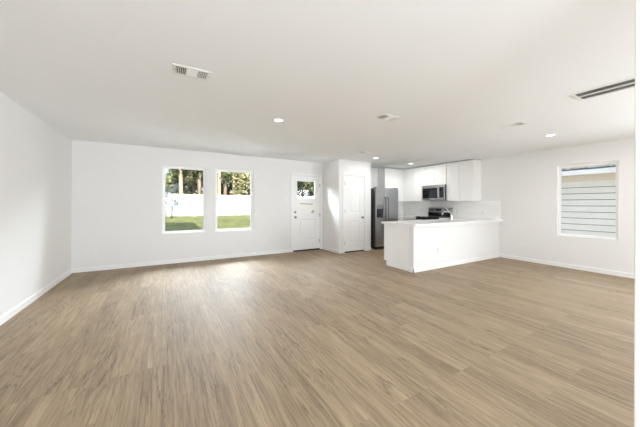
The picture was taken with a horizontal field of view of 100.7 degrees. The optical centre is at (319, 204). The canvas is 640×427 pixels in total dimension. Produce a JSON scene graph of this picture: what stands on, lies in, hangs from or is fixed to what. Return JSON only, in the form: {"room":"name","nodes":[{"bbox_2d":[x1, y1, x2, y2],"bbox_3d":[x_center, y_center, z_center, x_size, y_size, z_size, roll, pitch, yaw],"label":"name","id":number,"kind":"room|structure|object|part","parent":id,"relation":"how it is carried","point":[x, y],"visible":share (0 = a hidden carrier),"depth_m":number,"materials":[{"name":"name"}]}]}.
{"room":"empty living room","nodes":[
{"label":"empty living room","id":0,"kind":"room"},
{"bbox_2d":[0,92,71,316],"bbox_3d":[-1.995,0.048,0.291,0.130,2.450,10.499,0,0,-30],"label":"wall","id":1,"kind":"structure","parent":0,"point":[36,157],"depth_m":3.40,"materials":[{"name":"paint"}]},
{"bbox_2d":[0,268,71,325],"bbox_3d":[-1.936,1.231,0.327,0.013,0.085,10.499,0,0,-30],"label":"baseboard","id":2,"kind":"structure","parent":1,"relation":"attached to","point":[25,303],"depth_m":3.40,"materials":[{"name":"paint"}]},
{"bbox_2d":[71,140,380,267],"bbox_3d":[-0.889,0.051,7.066,8.820,2.450,0.130,0,0,-30],"label":"wall","id":3,"kind":"structure","parent":0,"point":[117,188],"depth_m":5.50,"materials":[{"name":"paint"}]},
{"bbox_2d":[72,249,290,272],"bbox_3d":[-2.670,1.229,5.957,4.372,0.085,0.013,0,0,-30],"label":"baseboard","id":4,"kind":"structure","parent":3,"relation":"attached to","point":[150,263],"depth_m":5.66,"materials":[{"name":"paint"}]},
{"bbox_2d":[162,165,205,234],"bbox_3d":[-2.981,-0.092,5.844,0.862,1.467,0.123,0,0,-30],"label":"window","id":5,"kind":"structure","parent":3,"relation":"in","point":[163,166],"depth_m":5.81,"materials":[{"name":"white plastic"}]},
{"bbox_3d":[-2.967,0.630,5.816,0.850,0.014,0.058,0,0,-30],"label":"sill","id":6,"kind":"part","parent":5,"relation":"part of","materials":[{"name":"paint"}]},
{"bbox_2d":[215,168,253,231],"bbox_3d":[-2.055,-0.089,6.379,0.892,1.467,0.123,0,0,-30],"label":"window","id":7,"kind":"structure","parent":3,"relation":"in","point":[216,169],"depth_m":6.46,"materials":[{"name":"white plastic"}]},
{"bbox_2d":[293,175,319,251],"bbox_3d":[-0.376,0.251,7.330,0.856,2.053,0.186,0,0,-30],"label":"door","id":8,"kind":"structure","parent":3,"relation":"in","point":[306,226],"depth_m":7.30,"materials":[{"name":"paint"}]},
{"bbox_3d":[-0.382,-0.390,7.293,0.610,0.525,0.014,0,0,-30],"label":"lite frame","id":9,"kind":"part","parent":8,"relation":"part of","materials":[{"name":"paint"}]},
{"bbox_2d":[299,203,313,212],"bbox_3d":[-0.366,0.106,7.293,0.462,0.267,0.020,0,0,-30],"label":"paper notice","id":10,"kind":"object","parent":8,"relation":"attached to","point":[303,207],"visible":1,"depth_m":7.30,"materials":[{"name":"white paper"}]},
{"bbox_2d":[291,173,321,251],"bbox_3d":[-0.356,0.223,7.290,0.965,2.110,0.016,0,0,-30],"label":"door frame","id":11,"kind":"structure","parent":3,"relation":"attached to","point":[292,174],"depth_m":7.22,"materials":[{"name":"paint"}]},
{"bbox_2d":[378,168,405,201],"bbox_3d":[2.447,-0.614,8.736,1.111,1.050,0.307,0,0,-30],"label":"upper cabinet","id":12,"kind":"object","parent":3,"relation":"attached to","point":[387,177],"visible":0.68,"depth_m":8.53,"materials":[{"name":"white wood"}]},
{"bbox_3d":[2.354,-0.613,8.517,0.728,1.044,0.019,0,0,-30],"label":"cabinet door","id":13,"kind":"part","parent":12,"relation":"part of","materials":[{"name":"white wood"}]},
{"bbox_2d":[398,202,402,214],"bbox_3d":[2.379,0.141,8.873,1.074,0.458,0.008,0,0,-30],"label":"backsplash","id":14,"kind":"structure","parent":3,"relation":"attached to","point":[400,204],"depth_m":9.09,"materials":[{"name":"white tile"}]},
{"bbox_2d":[0,248,633,426],"bbox_3d":[1.764,1.344,2.463,8.820,0.120,10.759,0,0,-30],"label":"floor","id":15,"kind":"structure","parent":0,"point":[321,337],"depth_m":2.41,"materials":[{"name":"brown wood"}]},
{"bbox_2d":[371,187,397,249],"bbox_3d":[1.757,0.401,7.965,0.890,1.765,0.882,0,0,-30],"label":"refrigerator","id":16,"kind":"object","parent":15,"relation":"on","point":[384,201],"visible":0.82,"depth_m":7.55,"materials":[{"name":"silver metal"}]},
{"bbox_3d":[1.702,0.366,7.552,0.381,1.665,0.078,0,0,-30],"label":"freezer door","id":17,"kind":"part","parent":16,"relation":"part of","materials":[{"name":"silver metal"}]},
{"bbox_3d":[2.092,0.367,7.778,0.497,1.665,0.078,0,0,-30],"label":"fridge door","id":18,"kind":"part","parent":16,"relation":"part of","materials":[{"name":"silver metal"}]},
{"bbox_2d":[403,217,415,220],"bbox_3d":[2.860,0.851,8.506,0.603,0.873,1.090,0,0,-30],"label":"base cabinet","id":19,"kind":"object","parent":15,"relation":"on","point":[404,218],"visible":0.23,"depth_m":8.16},
{"bbox_2d":[398,215,415,217],"bbox_3d":[2.659,0.391,8.393,1.066,0.040,1.101,0,0,-30],"label":"countertop","id":20,"kind":"structure","parent":19,"relation":"on","point":[407,216],"depth_m":8.21,"materials":[{"name":"white stone"}]},
{"bbox_2d":[416,208,452,219],"bbox_3d":[3.280,0.696,7.674,0.703,1.185,0.752,0,0,-30],"label":"range","id":21,"kind":"object","parent":15,"relation":"on","point":[433,213],"visible":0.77,"depth_m":7.72,"materials":[{"name":"black metal"}]},
{"bbox_3d":[3.043,0.710,7.537,0.042,0.635,0.750,0,0,-30],"label":"oven door","id":22,"kind":"part","parent":21,"relation":"part of","materials":[{"name":"black glass"}]},
{"bbox_2d":[416,216,448,217],"bbox_3d":[3.259,0.371,7.662,0.558,0.022,0.752,0,0,-30],"label":"cooktop","id":23,"kind":"object","parent":21,"relation":"in","point":[416,216],"depth_m":7.69,"materials":[{"name":"black glass"}]},
{"bbox_3d":[3.499,0.301,7.800,0.005,0.115,0.726,0,0,-30],"label":"glass","id":24,"kind":"part","parent":21,"relation":"part of","materials":[{"name":"black glass"}]},
{"bbox_2d":[384,222,499,272],"bbox_3d":[2.871,0.851,6.051,3.054,0.873,0.793,0,0,-30],"label":"base cabinet","id":25,"kind":"object","parent":15,"relation":"on","point":[413,249],"visible":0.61,"depth_m":5.45,"materials":[{"name":"paint"}]},
{"bbox_3d":[1.388,0.796,5.612,0.020,0.773,0.069,0,0,-30],"label":"panel","id":26,"kind":"part","parent":25,"relation":"part of","materials":[{"name":"white wood"}]},
{"bbox_3d":[1.554,0.847,5.325,0.020,0.873,0.593,0,0,-30],"label":"panel","id":27,"kind":"part","parent":25,"relation":"part of","materials":[{"name":"white wood"}]},
{"bbox_2d":[381,217,502,225],"bbox_3d":[2.764,0.392,6.184,3.094,0.040,1.297,0,0,-30],"label":"countertop","id":28,"kind":"structure","parent":25,"relation":"on","point":[441,221],"depth_m":5.65,"materials":[{"name":"white stone"}]},
{"bbox_2d":[442,206,452,220],"bbox_3d":[2.839,0.210,5.921,0.056,0.324,0.271,0,0,-30],"label":"faucet","id":29,"kind":"object","parent":28,"relation":"on","point":[451,219],"visible":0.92,"depth_m":5.85,"materials":[{"name":"silver metal"}]},
{"bbox_3d":[3.038,0.428,5.763,3.052,0.028,0.127,0,0,-30],"label":"cap trim","id":30,"kind":"part","parent":25,"relation":"part of","materials":[{"name":"paint"}]},
{"bbox_3d":[3.031,1.245,5.760,3.043,0.085,0.128,0,0,-30],"label":"baseboard","id":31,"kind":"part","parent":25,"relation":"part of","materials":[{"name":"paint"}]},
{"bbox_3d":[3.040,0.851,5.772,3.041,0.873,0.115,0,0,-30],"label":"panel","id":32,"kind":"part","parent":25,"relation":"part of","materials":[{"name":"paint"}]},
{"bbox_2d":[0,0,634,169],"bbox_3d":[1.772,-1.226,2.463,8.820,0.120,10.759,0,0,-30],"label":"ceiling","id":33,"kind":"structure","parent":0,"point":[454,72],"depth_m":2.40,"materials":[{"name":"paint"}]},
{"bbox_2d":[172,63,211,80],"bbox_3d":[-1.142,-1.169,2.364,0.310,0.011,0.190,0,0,-30],"label":"ceiling vent","id":34,"kind":"object","parent":33,"relation":"in","point":[176,69],"visible":1,"depth_m":2.35,"materials":[{"name":"metal"}]},
{"bbox_2d":[272,118,284,121],"bbox_3d":[-0.581,-1.170,3.692,0.176,0.006,0.176,0,0,-30],"label":"recessed light","id":35,"kind":"object","parent":33,"relation":"in","point":[273,119],"visible":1,"depth_m":3.69,"materials":[{"name":"ceramic"}]},
{"bbox_2d":[375,114,400,121],"bbox_3d":[0.919,-1.163,3.583,0.310,0.011,0.190,0,0,-30],"label":"ceiling vent","id":36,"kind":"object","parent":33,"relation":"in","point":[386,117],"visible":1,"depth_m":3.56,"materials":[{"name":"metal"}]},
{"bbox_2d":[499,122,527,128],"bbox_3d":[2.844,-1.157,3.909,0.190,0.011,0.310,0,0,-30],"label":"ceiling vent","id":37,"kind":"object","parent":33,"relation":"in","point":[518,123],"visible":1,"depth_m":3.89,"materials":[{"name":"metal"}]},
{"bbox_2d":[570,77,634,100],"bbox_3d":[2.967,-1.158,2.566,0.300,0.010,0.750,0,0,-30],"label":"ceiling vent","id":38,"kind":"object","parent":33,"relation":"in","point":[629,83],"visible":0.98,"depth_m":2.69,"materials":[{"name":"metal"}]},
{"bbox_2d":[323,159,370,249],"bbox_3d":[0.752,0.056,7.477,1.080,2.450,0.799,0,0,-30],"label":"wall","id":39,"kind":"structure","parent":0,"point":[333,171],"depth_m":7.16,"materials":[{"name":"paint"}]},
{"bbox_2d":[322,246,370,253],"bbox_3d":[0.746,1.239,7.468,1.093,0.085,0.812,0,0,-30],"label":"baseboard","id":40,"kind":"structure","parent":39,"relation":"attached to","point":[323,247],"depth_m":7.16,"materials":[{"name":"paint"}]},
{"bbox_2d":[345,175,364,252],"bbox_3d":[0.921,0.258,7.145,0.684,2.048,0.166,0,0,-30],"label":"door","id":41,"kind":"structure","parent":39,"relation":"in","point":[354,185],"depth_m":7.14,"materials":[{"name":"paint"}]},
{"bbox_2d":[343,173,366,252],"bbox_3d":[0.940,0.229,7.116,0.795,2.105,0.016,0,0,-30],"label":"door frame","id":42,"kind":"structure","parent":39,"relation":"attached to","point":[344,174],"depth_m":7.09,"materials":[{"name":"paint"}]},
{"bbox_2d":[414,138,634,273],"bbox_3d":[5.531,0.070,4.636,0.130,2.450,10.499,0,0,-30],"label":"wall","id":43,"kind":"structure","parent":0,"point":[524,185],"depth_m":5.65,"materials":[{"name":"paint"}]},
{"bbox_2d":[403,167,429,201],"bbox_3d":[3.067,-0.612,8.452,0.321,1.050,0.796,0,0,-30],"label":"upper cabinet","id":44,"kind":"object","parent":43,"relation":"attached to","point":[413,178],"visible":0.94,"depth_m":8.34,"materials":[{"name":"white wood"}]},
{"bbox_3d":[2.873,-0.612,8.485,0.019,1.044,0.337,0,0,-30],"label":"cabinet door","id":45,"kind":"part","parent":44,"relation":"part of","materials":[{"name":"white wood"}]},
{"bbox_3d":[3.048,-0.612,8.183,0.019,1.044,0.344,0,0,-30],"label":"cabinet door","id":46,"kind":"part","parent":44,"relation":"part of","materials":[{"name":"white wood"}]},
{"bbox_2d":[424,163,446,185],"bbox_3d":[3.459,-0.844,7.775,0.321,0.585,0.756,0,0,-30],"label":"upper cabinet","id":47,"kind":"object","parent":43,"relation":"attached to","point":[434,174],"visible":0.69,"depth_m":7.66,"materials":[{"name":"white wood"}]},
{"bbox_3d":[3.233,-0.843,7.863,0.019,0.579,0.371,0,0,-30],"label":"cabinet door","id":48,"kind":"part","parent":47,"relation":"part of","materials":[{"name":"white wood"}]},
{"bbox_2d":[422,184,446,199],"bbox_3d":[3.401,-0.337,7.742,0.435,0.420,0.754,0,0,-30],"label":"microwave","id":49,"kind":"object","parent":47,"relation":"attached to","point":[431,192],"visible":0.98,"depth_m":7.61,"materials":[{"name":"metal"}]},
{"bbox_3d":[3.223,-0.317,7.739,0.029,0.356,0.582,0,0,-30],"label":"oven door","id":50,"kind":"part","parent":49,"relation":"part of","materials":[{"name":"black glass"}]},
{"bbox_3d":[3.422,-0.843,7.535,0.019,0.579,0.371,0,0,-30],"label":"cabinet door","id":51,"kind":"part","parent":47,"relation":"part of","materials":[{"name":"white wood"}]},
{"bbox_2d":[403,201,499,219],"bbox_3d":[3.621,0.144,7.806,0.008,0.458,3.099,0,0,-30],"label":"backsplash","id":52,"kind":"structure","parent":43,"relation":"attached to","point":[466,209],"depth_m":7.29,"materials":[{"name":"white tile"}]},
{"bbox_2d":[446,159,480,200],"bbox_3d":[3.840,-0.610,7.113,0.321,1.050,0.760,0,0,-30],"label":"upper cabinet","id":53,"kind":"object","parent":43,"relation":"attached to","point":[463,177],"visible":1,"depth_m":6.91,"materials":[{"name":"white wood"}]},
{"bbox_3d":[3.615,-0.610,7.200,0.019,1.044,0.379,0,0,-30],"label":"cabinet door","id":54,"kind":"part","parent":53,"relation":"part of","materials":[{"name":"white wood"}]},
{"bbox_3d":[3.806,-0.609,6.870,0.019,1.044,0.367,0,0,-30],"label":"cabinet door","id":55,"kind":"part","parent":53,"relation":"part of","materials":[{"name":"white wood"}]},
{"bbox_2d":[499,253,633,278],"bbox_3d":[6.235,1.254,3.267,0.013,0.085,7.420,0,0,-30],"label":"baseboard","id":56,"kind":"structure","parent":43,"relation":"attached to","point":[578,267],"depth_m":5.30,"materials":[{"name":"paint"}]},
{"bbox_2d":[556,160,618,240],"bbox_3d":[5.204,-0.069,5.181,0.123,1.467,0.892,0,0,-30],"label":"window","id":57,"kind":"structure","parent":43,"relation":"in","point":[559,167],"depth_m":5.25,"materials":[{"name":"white plastic"}]},
{"bbox_3d":[5.173,0.652,5.165,0.058,0.014,0.880,0,0,-30],"label":"sill","id":58,"kind":"part","parent":57,"relation":"part of","materials":[{"name":"paint"}]},
{"bbox_2d":[634,0,639,426],"bbox_3d":[1.767,0.059,0.870,0.130,2.450,0.940,0,0,-30],"label":"wall","id":59,"kind":"structure","parent":0,"point":[637,2],"depth_m":1.24,"materials":[{"name":"paint"}]},
{"label":"outside","id":60,"kind":"structure","parent":0,"visible":0},
{"bbox_2d":[165,211,249,230],"bbox_3d":[-10.579,0.631,38.320,100.000,1.545,63.050,0,0,-30],"label":"lawn","id":61,"kind":"structure","parent":60,"point":[178,223],"depth_m":16.42,"materials":[{"name":"green plant"}]},
{"bbox_2d":[165,184,181,218],"bbox_3d":[-10.481,-0.212,18.805,1.336,2.556,1.349,0,0,-30],"label":"young tree","id":62,"kind":"object","parent":61,"relation":"on","point":[173,186],"visible":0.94,"depth_m":18.77,"materials":[{"name":"green plant"}]},
{"bbox_2d":[165,169,186,193],"bbox_3d":[-15.646,-1.572,27.856,3.523,4.714,3.295,0,0,20],"label":"tree","id":63,"kind":"object","parent":61,"relation":"on","point":[172,179],"visible":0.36,"depth_m":27.33,"materials":[{"name":"green plant"}]},
{"bbox_2d":[175,169,189,193],"bbox_3d":[-12.715,-6.177,24.727,3.641,14.124,2.956,0,0,-6],"label":"tree","id":64,"kind":"object","parent":61,"relation":"on","point":[179,173],"visible":0.03,"depth_m":24.72,"materials":[{"name":"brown plant"}]},
{"bbox_2d":[179,170,202,194],"bbox_3d":[-11.932,-6.290,26.271,2.522,14.324,3.676,0,0,12],"label":"tree","id":65,"kind":"object","parent":61,"relation":"on","point":[199,173],"visible":0.12,"depth_m":25.87,"materials":[{"name":"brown plant"}]},
{"bbox_2d":[183,174,202,210],"bbox_3d":[-14.404,-2.585,30.366,3.529,6.668,3.400,0,0,-28],"label":"tree","id":66,"kind":"object","parent":61,"relation":"on","point":[191,186],"visible":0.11,"depth_m":30.29,"materials":[{"name":"green plant"}]},
{"bbox_2d":[217,172,230,194],"bbox_3d":[-10.178,-6.008,27.194,3.310,13.774,3.635,0,0,-12],"label":"tree","id":67,"kind":"object","parent":61,"relation":"on","point":[221,175],"visible":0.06,"depth_m":26.89,"materials":[{"name":"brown plant"}]},
{"bbox_2d":[223,174,231,194],"bbox_3d":[-9.891,-6.047,28.124,2.816,13.801,2.923,0,0,-41],"label":"tree","id":68,"kind":"object","parent":61,"relation":"on","point":[225,183],"visible":0.02,"depth_m":28.08,"materials":[{"name":"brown plant"}]},
{"bbox_2d":[225,172,235,190],"bbox_3d":[-9.006,-6.503,27.578,2.826,14.781,3.920,0,0,28],"label":"tree","id":69,"kind":"object","parent":61,"relation":"on","point":[234,180],"visible":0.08,"depth_m":27.38,"materials":[{"name":"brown plant"}]},
{"bbox_2d":[221,177,241,194],"bbox_3d":[-11.005,-3.542,33.449,3.723,8.550,3.168,0,0,8],"label":"tree","id":70,"kind":"object","parent":61,"relation":"on","point":[229,188],"visible":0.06,"depth_m":32.55,"materials":[{"name":"green plant"}]},
{"bbox_2d":[165,193,313,216],"bbox_3d":[-11.162,0.079,21.268,38.445,1.910,0.150,0,0,-30],"label":"privacy fence","id":71,"kind":"object","parent":61,"relation":"on","point":[226,204],"visible":0.18,"depth_m":22.05,"materials":[{"name":"plastic"}]},
{"bbox_3d":[-12.689,0.075,20.387,1.710,1.750,0.044,0,0,-30],"label":"panel","id":72,"kind":"part","parent":71,"relation":"part of","materials":[{"name":"plastic"}]},
{"bbox_3d":[-11.896,0.077,20.845,0.150,1.910,0.150,0,0,-30],"label":"post","id":73,"kind":"part","parent":71,"relation":"part of","materials":[{"name":"plastic"}]},
{"bbox_3d":[-11.104,0.079,21.302,1.710,1.750,0.044,0,0,-30],"label":"panel","id":74,"kind":"part","parent":71,"relation":"part of","materials":[{"name":"plastic"}]},
{"bbox_3d":[-9.519,0.084,22.217,1.710,1.750,0.044,0,0,-30],"label":"panel","id":75,"kind":"part","parent":71,"relation":"part of","materials":[{"name":"plastic"}]},
{"bbox_3d":[-8.727,0.086,22.675,0.150,1.910,0.150,0,0,-30],"label":"post","id":76,"kind":"part","parent":71,"relation":"part of","materials":[{"name":"plastic"}]},
{"bbox_3d":[-7.934,0.088,23.132,1.710,1.750,0.044,0,0,-30],"label":"panel","id":77,"kind":"part","parent":71,"relation":"part of","materials":[{"name":"plastic"}]},
{"bbox_3d":[-7.142,0.090,23.590,0.150,1.910,0.150,0,0,-30],"label":"post","id":78,"kind":"part","parent":71,"relation":"part of","materials":[{"name":"plastic"}]},
{"bbox_3d":[-6.349,0.092,24.047,1.710,1.750,0.044,0,0,-30],"label":"panel","id":79,"kind":"part","parent":71,"relation":"part of","materials":[{"name":"plastic"}]},
{"bbox_2d":[229,172,249,195],"bbox_3d":[-7.794,-2.319,27.799,3.558,6.442,3.488,0,0,44],"label":"tree","id":80,"kind":"object","parent":61,"relation":"on","point":[242,179],"visible":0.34,"depth_m":26.79,"materials":[{"name":"green plant"}]},
{"bbox_2d":[297,181,304,196],"bbox_3d":[-3.469,-3.472,31.581,3.421,8.720,3.598,0,0,-15],"label":"tree","id":81,"kind":"object","parent":61,"relation":"on","point":[298,183],"visible":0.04,"depth_m":31.11,"materials":[{"name":"green plant"}]},
{"bbox_2d":[298,181,312,196],"bbox_3d":[-2.035,-2.861,33.572,3.727,7.458,3.335,0,0,-21],"label":"tree","id":82,"kind":"object","parent":61,"relation":"on","point":[307,187],"visible":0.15,"depth_m":33.34,"materials":[{"name":"green plant"}]},
{"bbox_2d":[307,182,313,196],"bbox_3d":[0.005,-3.306,33.553,3.294,8.408,3.749,0,0,9],"label":"tree","id":83,"kind":"object","parent":61,"relation":"on","point":[310,193],"visible":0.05,"depth_m":33.21,"materials":[{"name":"green plant"}]},
{"bbox_2d":[561,164,615,236],"bbox_3d":[10.364,-0.592,8.292,6.760,4.200,10.500,0,0,-30],"label":"neighbor house","id":84,"kind":"structure","parent":61,"relation":"on","point":[588,193],"depth_m":7.34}
]}

